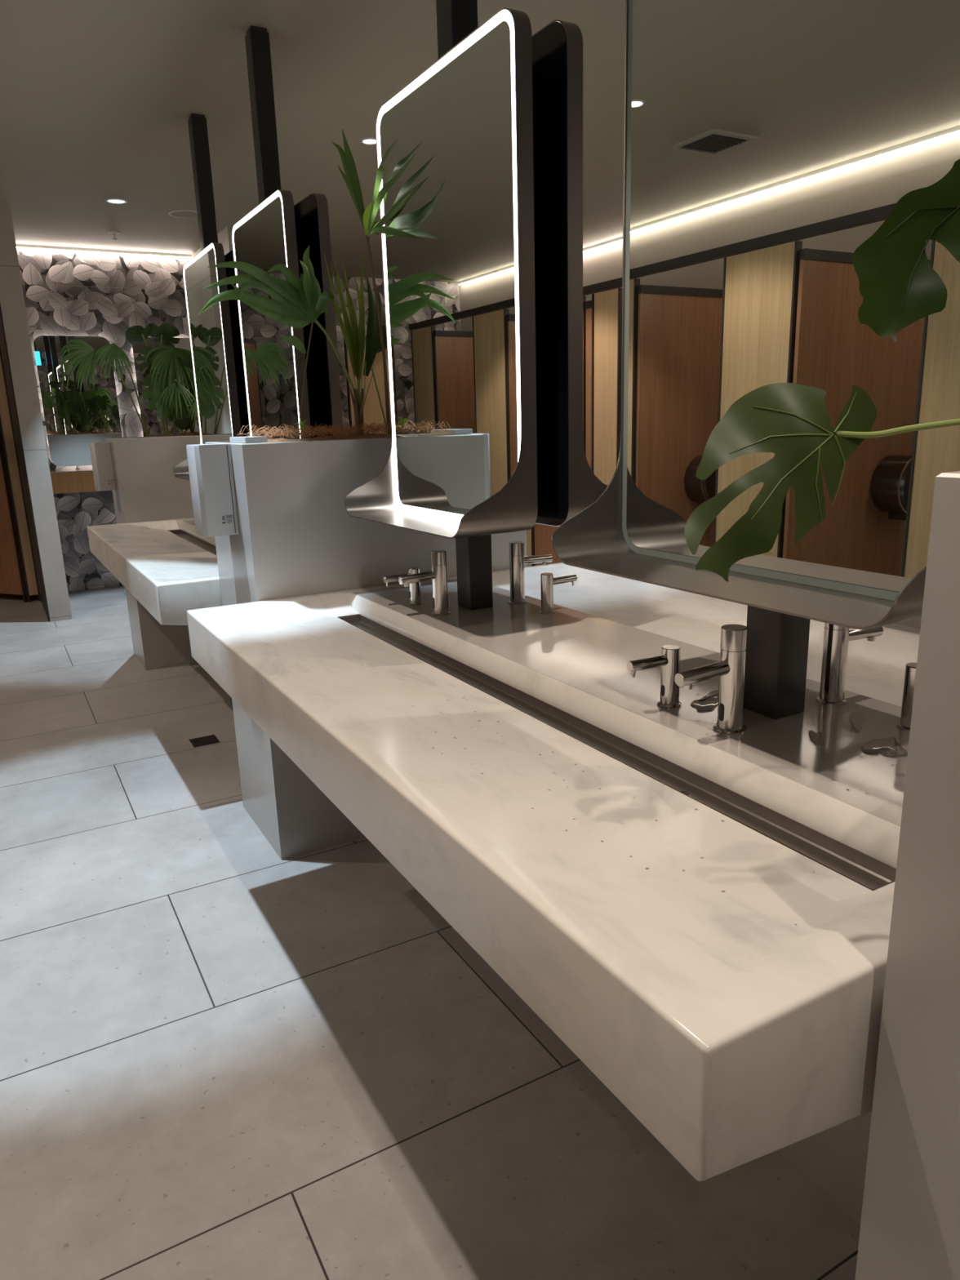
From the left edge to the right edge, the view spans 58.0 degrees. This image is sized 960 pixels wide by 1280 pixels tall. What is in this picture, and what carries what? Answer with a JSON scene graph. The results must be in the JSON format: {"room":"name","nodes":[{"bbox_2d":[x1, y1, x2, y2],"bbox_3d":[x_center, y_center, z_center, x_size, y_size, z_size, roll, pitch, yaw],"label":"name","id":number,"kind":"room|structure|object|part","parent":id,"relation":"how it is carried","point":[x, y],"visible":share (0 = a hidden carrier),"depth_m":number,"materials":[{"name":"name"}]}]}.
{"room":"public restroom","nodes":[
{"label":"public restroom","id":0,"kind":"room"},
{"bbox_2d":[0,208,71,622],"bbox_3d":[-3.603,-1.687,6.852,0.146,2.780,1.950,-10,16,-28],"label":"wall","id":1,"kind":"structure","parent":0,"point":[11,295],"depth_m":6.02,"materials":[{"name":"paint"}]},
{"bbox_2d":[0,346,40,602],"bbox_3d":[-3.695,-1.450,6.826,0.089,2.340,0.040,-10,16,-28],"label":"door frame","id":2,"kind":"structure","parent":1,"relation":"in","point":[6,420],"depth_m":6.87,"materials":[{"name":"brown wood"}]},
{"bbox_2d":[0,428,28,602],"bbox_3d":[-4.098,-1.358,6.958,0.750,2.120,0.084,4,16,22],"label":"door","id":3,"kind":"structure","parent":2,"relation":"attached to","point":[12,581],"depth_m":7.00,"materials":[{"name":"brown wood"}]},
{"bbox_3d":[-3.728,-1.425,6.813,0.012,2.300,0.040,-10,16,-28],"label":"edge post","id":4,"kind":"part","parent":2,"relation":"part of","materials":[{"name":"brown metal"}]},
{"bbox_2d":[0,303,49,621],"bbox_3d":[-3.659,-1.456,6.863,0.010,2.330,1.870,-10,16,-28],"label":"trim","id":5,"kind":"structure","parent":1,"relation":"attached to","point":[3,345],"depth_m":6.32,"materials":[{"name":"brown metal"}]},
{"bbox_2d":[16,248,191,591],"bbox_3d":[-3.064,-1.871,7.506,1.520,2.780,0.100,-10,16,-28],"label":"wall","id":6,"kind":"structure","parent":0,"point":[66,293],"depth_m":7.29,"materials":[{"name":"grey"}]},
{"bbox_2d":[49,468,97,493],"bbox_3d":[-2.958,-1.393,7.416,1.420,0.172,0.350,-10,16,-28],"label":"shelf","id":7,"kind":"object","parent":6,"relation":"attached to","point":[67,481],"visible":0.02,"depth_m":7.04,"materials":[{"name":"orange wood"}]},
{"bbox_2d":[33,335,122,466],"bbox_3d":[-3.336,-1.988,7.230,0.578,1.040,0.028,-10,16,-28],"label":"wall mirror","id":8,"kind":"object","parent":6,"relation":"attached to","point":[73,420],"visible":0.7,"depth_m":7.21,"materials":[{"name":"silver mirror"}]},
{"bbox_2d":[132,337,199,436],"bbox_3d":[-2.690,-2.098,7.580,0.563,1.040,0.028,-10,16,-28],"label":"wall mirror","id":9,"kind":"object","parent":6,"relation":"attached to","point":[153,424],"visible":0.05,"depth_m":7.50,"materials":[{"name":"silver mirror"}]},
{"bbox_2d":[191,226,232,257],"bbox_3d":[-2.241,-1.917,7.590,0.146,2.780,1.950,-10,16,-28],"label":"wall","id":10,"kind":"structure","parent":0,"point":[224,236],"depth_m":6.47,"materials":[{"name":"paint"}]},
{"bbox_2d":[0,0,625,278],"bbox_3d":[-0.615,-2.218,2.822,7.850,0.080,11.600,-10,16,-28],"label":"ceiling","id":11,"kind":"structure","parent":0,"point":[98,98],"depth_m":3.95,"materials":[{"name":"beige paint"}]},
{"bbox_2d":[16,244,191,258],"bbox_3d":[-3.082,-3.180,7.087,1.410,0.035,0.010,-10,16,-28],"label":"recessed light","id":12,"kind":"object","parent":11,"relation":"in","point":[18,246],"visible":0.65,"depth_m":7.08,"materials":[{"name":"white plastic"}]},
{"bbox_2d":[107,231,120,239],"bbox_3d":[-2.738,-3.029,6.484,0.090,0.048,0.090,-10,16,-28],"label":"sprinkler","id":13,"kind":"object","parent":11,"relation":"attached to","point":[113,233],"visible":1,"depth_m":6.47,"materials":[{"name":"grey metal"}]},
{"bbox_2d":[105,198,127,204],"bbox_3d":[-2.348,-2.833,5.589,0.134,0.006,0.134,-10,16,-28],"label":"recessed light","id":14,"kind":"object","parent":11,"relation":"in","point":[117,201],"visible":1,"depth_m":5.59,"materials":[{"name":"white ceramic"}]},
{"bbox_2d":[168,209,197,217],"bbox_3d":[-2.030,-2.943,5.984,0.236,0.007,0.236,-10,16,-28],"label":"ceiling speaker","id":15,"kind":"object","parent":11,"relation":"attached to","point":[176,213],"visible":0.81,"depth_m":5.96,"materials":[{"name":"grey plastic"}]},
{"bbox_2d":[360,137,376,144],"bbox_3d":[-0.576,-2.617,4.542,0.098,0.006,0.098,-10,16,-28],"label":"recessed light","id":16,"kind":"object","parent":11,"relation":"in","point":[366,140],"visible":0.81,"depth_m":4.54,"materials":[{"name":"white ceramic"}]},
{"bbox_2d":[582,236,622,253],"bbox_3d":[2.688,-2.721,4.625,0.010,0.035,11.300,-10,16,-28],"label":"recessed light","id":17,"kind":"object","parent":11,"relation":"in","point":[620,238],"visible":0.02,"depth_m":7.42,"materials":[{"name":"white plastic"}]},
{"bbox_2d":[333,275,386,431],"bbox_3d":[-1.419,-2.336,9.120,3.080,2.780,0.100,-10,16,-28],"label":"wall","id":18,"kind":"structure","parent":0,"point":[351,281],"depth_m":8.91,"materials":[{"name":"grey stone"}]},
{"bbox_2d":[0,585,919,1279],"bbox_3d":[-0.532,0.551,3.534,7.850,0.080,11.600,-10,16,-28],"label":"floor","id":19,"kind":"structure","parent":0,"point":[223,1057],"depth_m":1.88,"materials":[{"name":"tile"}]},
{"bbox_2d":[105,431,199,670],"bbox_3d":[-1.645,-0.582,5.245,0.950,1.327,0.447,-10,16,-28],"label":"planter box","id":20,"kind":"object","parent":19,"relation":"on","point":[148,490],"visible":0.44,"depth_m":4.86,"materials":[{"name":"grey stone"}]},
{"bbox_2d":[88,441,117,491],"bbox_3d":[-2.128,-0.980,4.890,0.107,0.267,0.131,-10,16,-28],"label":"dryer","id":21,"kind":"object","parent":20,"relation":"attached to","point":[101,453],"visible":1,"depth_m":4.84,"materials":[{"name":"grey plastic"}]},
{"bbox_2d":[58,338,149,436],"bbox_3d":[-1.999,-1.339,4.692,0.147,0.552,0.501,9,18,36],"label":"palm plant","id":22,"kind":"object","parent":20,"relation":"on","point":[85,354],"visible":1,"depth_m":4.62,"materials":[{"name":"green plant"}]},
{"bbox_2d":[125,322,193,434],"bbox_3d":[-1.757,-1.433,4.843,0.358,0.627,0.180,-10,16,-28],"label":"monstera plant","id":23,"kind":"object","parent":20,"relation":"on","point":[166,333],"visible":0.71,"depth_m":4.77,"materials":[{"name":"green plant"}]},
{"bbox_2d":[145,346,198,432],"bbox_3d":[-1.619,-1.371,4.842,0.297,0.519,0.347,3,15,18],"label":"palm plant","id":24,"kind":"object","parent":20,"relation":"in","point":[162,357],"visible":0.65,"depth_m":4.79,"materials":[{"name":"green plant"}]},
{"bbox_2d":[155,361,193,432],"bbox_3d":[-1.645,-1.425,5.151,0.575,0.452,0.142,-10,16,-28],"label":"monstera plant","id":25,"kind":"object","parent":20,"relation":"on","point":[167,373],"visible":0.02,"depth_m":5.06,"materials":[{"name":"green plant"}]},
{"bbox_2d":[180,378,199,430],"bbox_3d":[-1.535,-1.444,4.952,0.410,0.581,0.186,-13,18,-37],"label":"monstera plant","id":26,"kind":"object","parent":20,"relation":"on","point":[188,418],"visible":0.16,"depth_m":4.88,"materials":[{"name":"green plant"}]},
{"bbox_2d":[86,517,222,625],"bbox_3d":[-0.998,-0.089,4.206,1.360,0.851,2.144,-10,16,-28],"label":"countertop","id":27,"kind":"structure","parent":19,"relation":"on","point":[171,570],"depth_m":3.52,"materials":[{"name":"stone"}]},
{"bbox_2d":[187,113,217,250],"bbox_3d":[-1.316,-1.551,4.346,0.072,1.929,0.076,-10,16,-28],"label":"post","id":28,"kind":"object","parent":27,"relation":"on","point":[197,123],"visible":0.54,"depth_m":4.15,"materials":[{"name":"black metal"}]},
{"bbox_2d":[173,242,241,480],"bbox_3d":[-1.385,-1.325,4.242,0.212,1.054,0.704,-10,16,-28],"label":"vanity mirror","id":29,"kind":"object","parent":28,"relation":"attached to","point":[211,338],"visible":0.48,"depth_m":4.17,"materials":[{"name":"grey mirror"}]},
{"bbox_2d":[184,248,232,444],"bbox_3d":[-1.334,-1.334,4.270,0.003,1.011,0.661,-10,16,-28],"label":"mirror glass","id":30,"kind":"object","parent":29,"relation":"attached to","point":[206,330],"depth_m":4.21,"materials":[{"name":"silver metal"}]},
{"bbox_2d":[224,249,249,436],"bbox_3d":[-1.141,-1.366,4.374,0.201,1.054,0.704,-10,16,-28],"label":"vanity mirror","id":31,"kind":"object","parent":28,"relation":"attached to","point":[233,308],"visible":0.02,"depth_m":4.22,"materials":[{"name":"brown metal"}]},
{"bbox_2d":[244,25,281,204],"bbox_3d":[-0.806,-1.341,3.470,0.072,1.929,0.076,-10,16,-28],"label":"post","id":32,"kind":"object","parent":27,"relation":"on","point":[256,38],"visible":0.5,"depth_m":3.27,"materials":[{"name":"black metal"}]},
{"bbox_2d":[231,189,311,439],"bbox_3d":[-0.892,-1.123,3.396,0.212,1.054,0.704,-10,16,-28],"label":"vanity mirror","id":33,"kind":"object","parent":32,"relation":"attached to","point":[264,237],"visible":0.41,"depth_m":3.32,"materials":[{"name":"black mirror"}]},
{"bbox_2d":[293,192,342,438],"bbox_3d":[-0.649,-1.164,3.528,0.201,1.054,0.704,-10,16,-28],"label":"vanity mirror","id":34,"kind":"object","parent":32,"relation":"attached to","point":[311,213],"visible":0.23,"depth_m":3.21,"materials":[{"name":"brown metal"}]},
{"bbox_2d":[188,734,219,747],"bbox_3d":[-1.226,0.448,3.849,0.112,0.004,0.112,-10,16,-28],"label":"floor drain","id":35,"kind":"object","parent":19,"relation":"on","point":[208,740],"visible":1,"depth_m":3.84,"materials":[{"name":"black metal"}]},
{"bbox_2d":[343,335,387,433],"bbox_3d":[-1.047,-1.791,8.286,0.380,2.120,0.040,-10,16,-28],"label":"door","id":36,"kind":"structure","parent":19,"relation":"on","point":[372,412],"depth_m":8.15,"materials":[{"name":"brown wood"}]},
{"bbox_3d":[-1.207,-1.745,8.204,0.012,2.080,0.040,-10,16,-28],"label":"edge post","id":37,"kind":"part","parent":36,"relation":"part of","materials":[{"name":"brown metal"}]},
{"bbox_3d":[-0.887,-1.799,8.377,0.012,2.080,0.040,-10,16,-28],"label":"edge post","id":38,"kind":"part","parent":36,"relation":"part of","materials":[{"name":"brown metal"}]},
{"bbox_2d":[204,431,527,859],"bbox_3d":[-0.359,-0.052,3.038,0.950,1.326,0.470,-10,16,-28],"label":"planter box","id":39,"kind":"object","parent":19,"relation":"on","point":[297,535],"visible":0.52,"depth_m":2.67,"materials":[{"name":"grey stone"}]},
{"bbox_2d":[186,443,239,537],"bbox_3d":[-0.816,-0.456,2.630,0.107,0.270,0.131,-10,16,-28],"label":"dryer","id":40,"kind":"object","parent":39,"relation":"attached to","point":[210,465],"visible":1,"depth_m":2.58,"materials":[{"name":"grey plastic"}]},
{"bbox_2d":[229,435,267,443],"bbox_3d":[-0.693,-0.599,2.586,0.065,0.016,0.180,-10,16,-28],"label":"block","id":41,"kind":"object","parent":39,"relation":"on","point":[250,438],"visible":1,"depth_m":2.52,"materials":[{"name":"grey ceramic"}]},
{"bbox_2d":[197,245,373,435],"bbox_3d":[-0.557,-0.905,2.644,0.539,0.564,0.180,-12,18,-35],"label":"palm plant","id":42,"kind":"object","parent":39,"relation":"on","point":[300,302],"visible":0.98,"depth_m":2.65,"materials":[{"name":"green plant"}]},
{"bbox_3d":[-0.397,-0.744,2.831,0.045,0.151,0.041,-10,16,-28],"label":"stem","id":43,"kind":"part","parent":42,"relation":"part of","materials":[{"name":"brown"}]},
{"bbox_2d":[295,419,307,438],"bbox_3d":[-0.547,-0.650,2.668,0.034,0.057,0.035,7,17,30],"label":"seedling","id":44,"kind":"object","parent":39,"relation":"on","point":[301,424],"visible":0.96,"depth_m":2.67,"materials":[{"name":"green plant"}]},
{"bbox_2d":[236,421,391,439],"bbox_3d":[-0.348,-0.706,2.886,0.874,0.049,0.440,-10,16,-28],"label":"coir fibres","id":45,"kind":"object","parent":39,"relation":"on","point":[333,430],"visible":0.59,"depth_m":2.73,"materials":[{"name":"brown"}]},
{"bbox_2d":[280,321,313,421],"bbox_3d":[-0.556,-0.824,2.685,0.112,0.310,0.021,-10,16,-28],"label":"stem","id":46,"kind":"object","parent":45,"relation":"in","point":[294,340],"visible":0.98,"depth_m":2.67,"materials":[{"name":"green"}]},
{"bbox_3d":[-0.542,-0.829,2.701,0.070,0.310,0.006,-10,16,-28],"label":"stem","id":47,"kind":"part","parent":46,"relation":"part of","materials":[{"name":"brown"}]},
{"bbox_2d":[332,128,428,434],"bbox_3d":[-0.285,-1.006,2.412,0.169,0.860,0.710,-5,15,-13],"label":"palm plant","id":48,"kind":"object","parent":39,"relation":"on","point":[375,338],"visible":0.98,"depth_m":2.47,"materials":[{"name":"green plant"}]},
{"bbox_2d":[384,348,391,427],"bbox_3d":[-0.704,-1.852,8.483,0.420,2.120,0.040,-10,16,-28],"label":"door","id":49,"kind":"structure","parent":19,"relation":"on","point":[385,349],"depth_m":8.20,"materials":[{"name":"brown wood"}]},
{"bbox_2d":[526,524,535,566],"bbox_3d":[0.365,-1.562,7.130,0.040,2.170,0.260,-10,16,-28],"label":"panel","id":50,"kind":"object","parent":19,"relation":"on","point":[531,533],"visible":0.02,"depth_m":7.23,"materials":[{"name":"brown wood"}]},
{"bbox_3d":[0.426,-1.537,7.025,0.040,2.170,0.012,-10,16,-28],"label":"edge post","id":51,"kind":"part","parent":50,"relation":"part of","materials":[{"name":"brown metal"}]},
{"bbox_2d":[186,562,919,1226],"bbox_3d":[0.277,0.436,2.016,1.360,0.851,2.080,-10,16,-28],"label":"countertop","id":52,"kind":"structure","parent":19,"relation":"on","point":[736,1033],"depth_m":1.20,"materials":[{"name":"stone"}]},
{"bbox_2d":[382,567,422,605],"bbox_3d":[-0.214,-0.146,2.420,0.113,0.103,0.042,-10,16,-28],"label":"spout","id":53,"kind":"object","parent":52,"relation":"on","point":[415,591],"visible":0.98,"depth_m":2.42,"materials":[{"name":"silver metal"}]},
{"bbox_3d":[-0.227,-0.172,2.406,0.085,0.020,0.018,-10,16,-28],"label":"spout","id":54,"kind":"part","parent":53,"relation":"part of","materials":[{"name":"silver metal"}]},
{"bbox_2d":[398,550,450,616],"bbox_3d":[-0.145,-0.145,2.275,0.140,0.170,0.052,-10,16,-28],"label":"tap","id":55,"kind":"object","parent":52,"relation":"on","point":[438,574],"visible":1,"depth_m":2.27,"materials":[{"name":"silver metal"}]},
{"bbox_3d":[-0.160,-0.163,2.261,0.106,0.027,0.023,-10,16,-28],"label":"spout","id":56,"kind":"part","parent":55,"relation":"part of","materials":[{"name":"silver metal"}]},
{"bbox_2d":[435,0,493,609],"bbox_3d":[-0.041,-1.026,2.156,0.072,1.929,0.076,-10,16,-28],"label":"post","id":57,"kind":"object","parent":52,"relation":"on","point":[455,19],"visible":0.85,"depth_m":2.32,"materials":[{"name":"black metal"}]},
{"bbox_2d":[344,7,537,538],"bbox_3d":[-0.138,-0.812,2.101,0.212,1.054,0.704,-10,16,-28],"label":"vanity mirror","id":58,"kind":"object","parent":57,"relation":"attached to","point":[460,302],"visible":0.99,"depth_m":2.03,"materials":[{"name":"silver metal"}]},
{"bbox_2d":[379,21,518,515],"bbox_3d":[-0.087,-0.821,2.129,0.003,1.011,0.661,-10,16,-28],"label":"mirror glass","id":59,"kind":"object","parent":58,"relation":"attached to","point":[452,292],"depth_m":2.07,"materials":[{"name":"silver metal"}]},
{"bbox_2d":[531,19,607,527],"bbox_3d":[0.105,-0.853,2.233,0.201,1.054,0.704,-10,16,-28],"label":"vanity mirror","id":60,"kind":"object","parent":57,"relation":"attached to","point":[566,484],"visible":0.47,"depth_m":1.92,"materials":[{"name":"brown metal"}]},
{"bbox_3d":[0.020,-0.839,2.187,0.006,1.047,0.697,-10,16,-28],"label":"panel","id":61,"kind":"part","parent":60,"relation":"part of","materials":[{"name":"black metal"}]},
{"bbox_2d":[508,541,552,604],"bbox_3d":[0.141,-0.194,2.430,0.140,0.170,0.052,-10,16,-28],"label":"tap","id":62,"kind":"object","parent":52,"relation":"on","point":[517,559],"visible":1,"depth_m":2.40,"materials":[{"name":"silver metal"}]},
{"bbox_3d":[0.155,-0.226,2.430,0.106,0.027,0.023,-10,16,-28],"label":"spout","id":63,"kind":"part","parent":62,"relation":"part of","materials":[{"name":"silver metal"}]},
{"bbox_2d":[539,573,577,614],"bbox_3d":[0.208,-0.128,2.297,0.113,0.105,0.042,-10,16,-28],"label":"spout","id":64,"kind":"object","parent":52,"relation":"on","point":[547,580],"visible":1,"depth_m":2.27,"materials":[{"name":"silver metal"}]},
{"bbox_3d":[0.219,-0.159,2.296,0.085,0.020,0.018,-10,16,-28],"label":"spout","id":65,"kind":"part","parent":64,"relation":"part of","materials":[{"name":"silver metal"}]},
{"bbox_2d":[284,592,909,924],"bbox_3d":[0.109,0.072,1.818,0.769,0.041,1.855,-10,16,-28],"label":"water droplets","id":66,"kind":"object","parent":52,"relation":"on","point":[847,789],"visible":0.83,"depth_m":1.40,"materials":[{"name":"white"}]},
{"bbox_2d":[626,644,681,708],"bbox_3d":[0.306,0.069,1.514,0.113,0.107,0.042,-10,16,-28],"label":"spout","id":67,"kind":"object","parent":52,"relation":"on","point":[668,660],"visible":0.97,"depth_m":1.51,"materials":[{"name":"silver metal"}]},
{"bbox_2d":[631,671,635,677],"bbox_3d":[0.264,0.057,1.487,0.008,0.016,0.007,-10,16,-28],"label":"outlet","id":68,"kind":"object","parent":67,"relation":"attached to","point":[633,672],"depth_m":1.49,"materials":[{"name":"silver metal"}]},
{"bbox_3d":[0.293,0.040,1.500,0.085,0.020,0.018,-10,16,-28],"label":"spout","id":69,"kind":"part","parent":67,"relation":"part of","materials":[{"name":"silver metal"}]},
{"bbox_2d":[690,697,718,712],"bbox_3d":[0.401,0.114,1.543,0.047,0.002,0.095,6,17,29],"label":"puddle","id":70,"kind":"object","parent":52,"relation":"on","point":[709,704],"visible":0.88,"depth_m":1.53,"materials":[{"name":"white"}]},
{"bbox_2d":[699,689,718,701],"bbox_3d":[0.427,0.100,1.591,0.020,0.002,0.114,11,19,40],"label":"puddle","id":71,"kind":"object","parent":52,"relation":"on","point":[713,693],"visible":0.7,"depth_m":1.58,"materials":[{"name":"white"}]},
{"bbox_2d":[674,624,747,734],"bbox_3d":[0.369,0.069,1.377,0.140,0.172,0.052,-10,16,-28],"label":"tap","id":72,"kind":"object","parent":52,"relation":"on","point":[731,669],"visible":1,"depth_m":1.38,"materials":[{"name":"silver metal"}]},
{"bbox_2d":[683,684,692,689],"bbox_3d":[0.324,0.071,1.352,0.014,0.010,0.014,-10,16,-28],"label":"outlet","id":73,"kind":"object","parent":72,"relation":"attached to","point":[686,686],"depth_m":1.35,"materials":[{"name":"metal"}]},
{"bbox_3d":[0.354,0.052,1.365,0.106,0.027,0.023,-10,16,-28],"label":"spout","id":74,"kind":"part","parent":72,"relation":"part of","materials":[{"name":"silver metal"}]},
{"bbox_2d":[743,605,810,719],"bbox_3d":[0.480,-0.812,1.262,0.072,1.929,0.076,-10,16,-28],"label":"post","id":75,"kind":"object","parent":52,"relation":"on","point":[777,642],"visible":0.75,"depth_m":1.45,"materials":[{"name":"black metal"}]},
{"bbox_2d":[551,0,959,629],"bbox_3d":[0.379,-0.599,1.213,0.212,1.054,0.704,-10,16,-28],"label":"vanity mirror","id":76,"kind":"object","parent":75,"relation":"attached to","point":[766,142],"visible":0.86,"depth_m":1.25,"materials":[{"name":"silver metal"}]},
{"bbox_2d":[808,729,826,745],"bbox_3d":[0.534,0.154,1.369,0.025,0.002,0.068,2,15,15],"label":"puddle","id":77,"kind":"object","parent":52,"relation":"on","point":[818,737],"visible":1,"depth_m":1.37,"materials":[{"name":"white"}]},
{"bbox_3d":[0.280,0.523,2.038,0.024,0.671,2.056,-10,16,-28],"label":"support panel","id":78,"kind":"part","parent":52,"relation":"part of","materials":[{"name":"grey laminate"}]},
{"bbox_2d":[815,622,883,706],"bbox_3d":[0.660,0.020,1.539,0.140,0.170,0.052,-10,16,-28],"label":"tap","id":79,"kind":"object","parent":52,"relation":"on","point":[837,638],"visible":0.73,"depth_m":1.51,"materials":[{"name":"silver metal"}]},
{"bbox_3d":[0.674,-0.013,1.539,0.106,0.027,0.023,-10,16,-28],"label":"spout","id":80,"kind":"part","parent":79,"relation":"part of","materials":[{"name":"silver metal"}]},
{"bbox_2d":[866,636,875,641],"bbox_3d":[0.705,-0.004,1.559,0.014,0.010,0.014,-10,16,-28],"label":"outlet","id":81,"kind":"object","parent":79,"relation":"attached to","point":[869,638],"depth_m":1.55,"materials":[{"name":"metal"}]},
{"bbox_2d":[849,709,863,733],"bbox_3d":[0.625,0.134,1.438,0.020,0.002,0.123,5,16,25],"label":"puddle","id":82,"kind":"object","parent":52,"relation":"on","point":[855,720],"visible":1,"depth_m":1.43,"materials":[{"name":"white"}]},
{"bbox_2d":[861,737,907,758],"bbox_3d":[0.614,0.163,1.324,0.065,0.002,0.087,0,15,8],"label":"puddle","id":83,"kind":"object","parent":52,"relation":"on","point":[889,747],"visible":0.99,"depth_m":1.31,"materials":[{"name":"white"}]},
{"bbox_2d":[896,662,916,731],"bbox_3d":[0.727,0.086,1.405,0.113,0.105,0.042,-10,16,-28],"label":"spout","id":84,"kind":"object","parent":52,"relation":"on","point":[904,724],"visible":0.28,"depth_m":1.38,"materials":[{"name":"silver metal"}]},
{"bbox_2d":[534,295,586,565],"bbox_3d":[0.610,-1.461,6.707,0.038,2.170,0.700,-10,16,-28],"label":"door","id":85,"kind":"structure","parent":19,"relation":"on","point":[543,543],"depth_m":6.95,"materials":[{"name":"brown wood"}]},
{"bbox_3d":[0.773,-1.389,6.409,0.020,2.170,0.006,-10,16,-28],"label":"edge post","id":86,"kind":"part","parent":85,"relation":"part of","materials":[{"name":"brown metal"}]},
{"bbox_2d":[584,293,592,469],"bbox_3d":[0.810,-1.379,6.364,0.038,2.170,0.091,-10,16,-28],"label":"door","id":87,"kind":"structure","parent":19,"relation":"on","point":[588,304],"depth_m":6.23,"materials":[{"name":"brown wood"}]},
{"bbox_3d":[0.781,-2.366,6.110,0.036,0.050,0.091,-10,16,-28],"label":"head rail","id":88,"kind":"part","parent":87,"relation":"part of","materials":[{"name":"brown metal"}]},
{"bbox_3d":[0.823,-1.369,6.323,0.020,2.170,0.006,-10,16,-28],"label":"edge post","id":89,"kind":"part","parent":87,"relation":"part of","materials":[{"name":"brown wood"}]},
{"bbox_2d":[591,288,622,485],"bbox_3d":[0.908,-1.339,6.197,0.040,2.170,0.295,-10,16,-28],"label":"panel","id":90,"kind":"object","parent":19,"relation":"on","point":[607,304],"visible":0.48,"depth_m":6.06,"materials":[{"name":"brown wood"}]},
{"bbox_3d":[0.838,-1.367,6.317,0.040,2.170,0.012,-10,16,-28],"label":"edge post","id":91,"kind":"part","parent":90,"relation":"part of","materials":[{"name":"brown metal"}]},
{"bbox_2d":[582,277,622,295],"bbox_3d":[1.074,-2.341,5.578,0.050,0.050,6.450,-10,16,-28],"label":"header rail","id":92,"kind":"object","parent":90,"relation":"on","point":[615,283],"visible":0.02,"depth_m":5.94,"materials":[{"name":"brown metal"}]},
{"bbox_3d":[0.978,-1.310,6.077,0.040,2.170,0.012,-10,16,-28],"label":"edge post","id":93,"kind":"part","parent":90,"relation":"part of","materials":[{"name":"brown metal"}]},
{"bbox_2d":[854,471,959,1279],"bbox_3d":[0.903,0.468,0.869,0.950,1.325,0.460,-10,16,-28],"label":"planter box","id":94,"kind":"object","parent":19,"relation":"on","point":[910,1222],"visible":1,"depth_m":0.76,"materials":[{"name":"grey stone"}]},
{"bbox_2d":[684,159,959,582],"bbox_3d":[0.555,-0.284,0.802,0.694,0.446,0.203,2,15,15],"label":"monstera plant","id":95,"kind":"object","parent":94,"relation":"in","point":[900,287],"visible":1,"depth_m":0.85,"materials":[{"name":"green plant"}]},
{"bbox_2d":[582,240,921,628],"bbox_3d":[2.797,-1.404,5.004,0.100,2.780,11.400,-10,16,-28],"label":"wall","id":96,"kind":"structure","parent":0,"point":[604,264],"depth_m":7.49,"materials":[{"name":"beige paint"}]}
]}

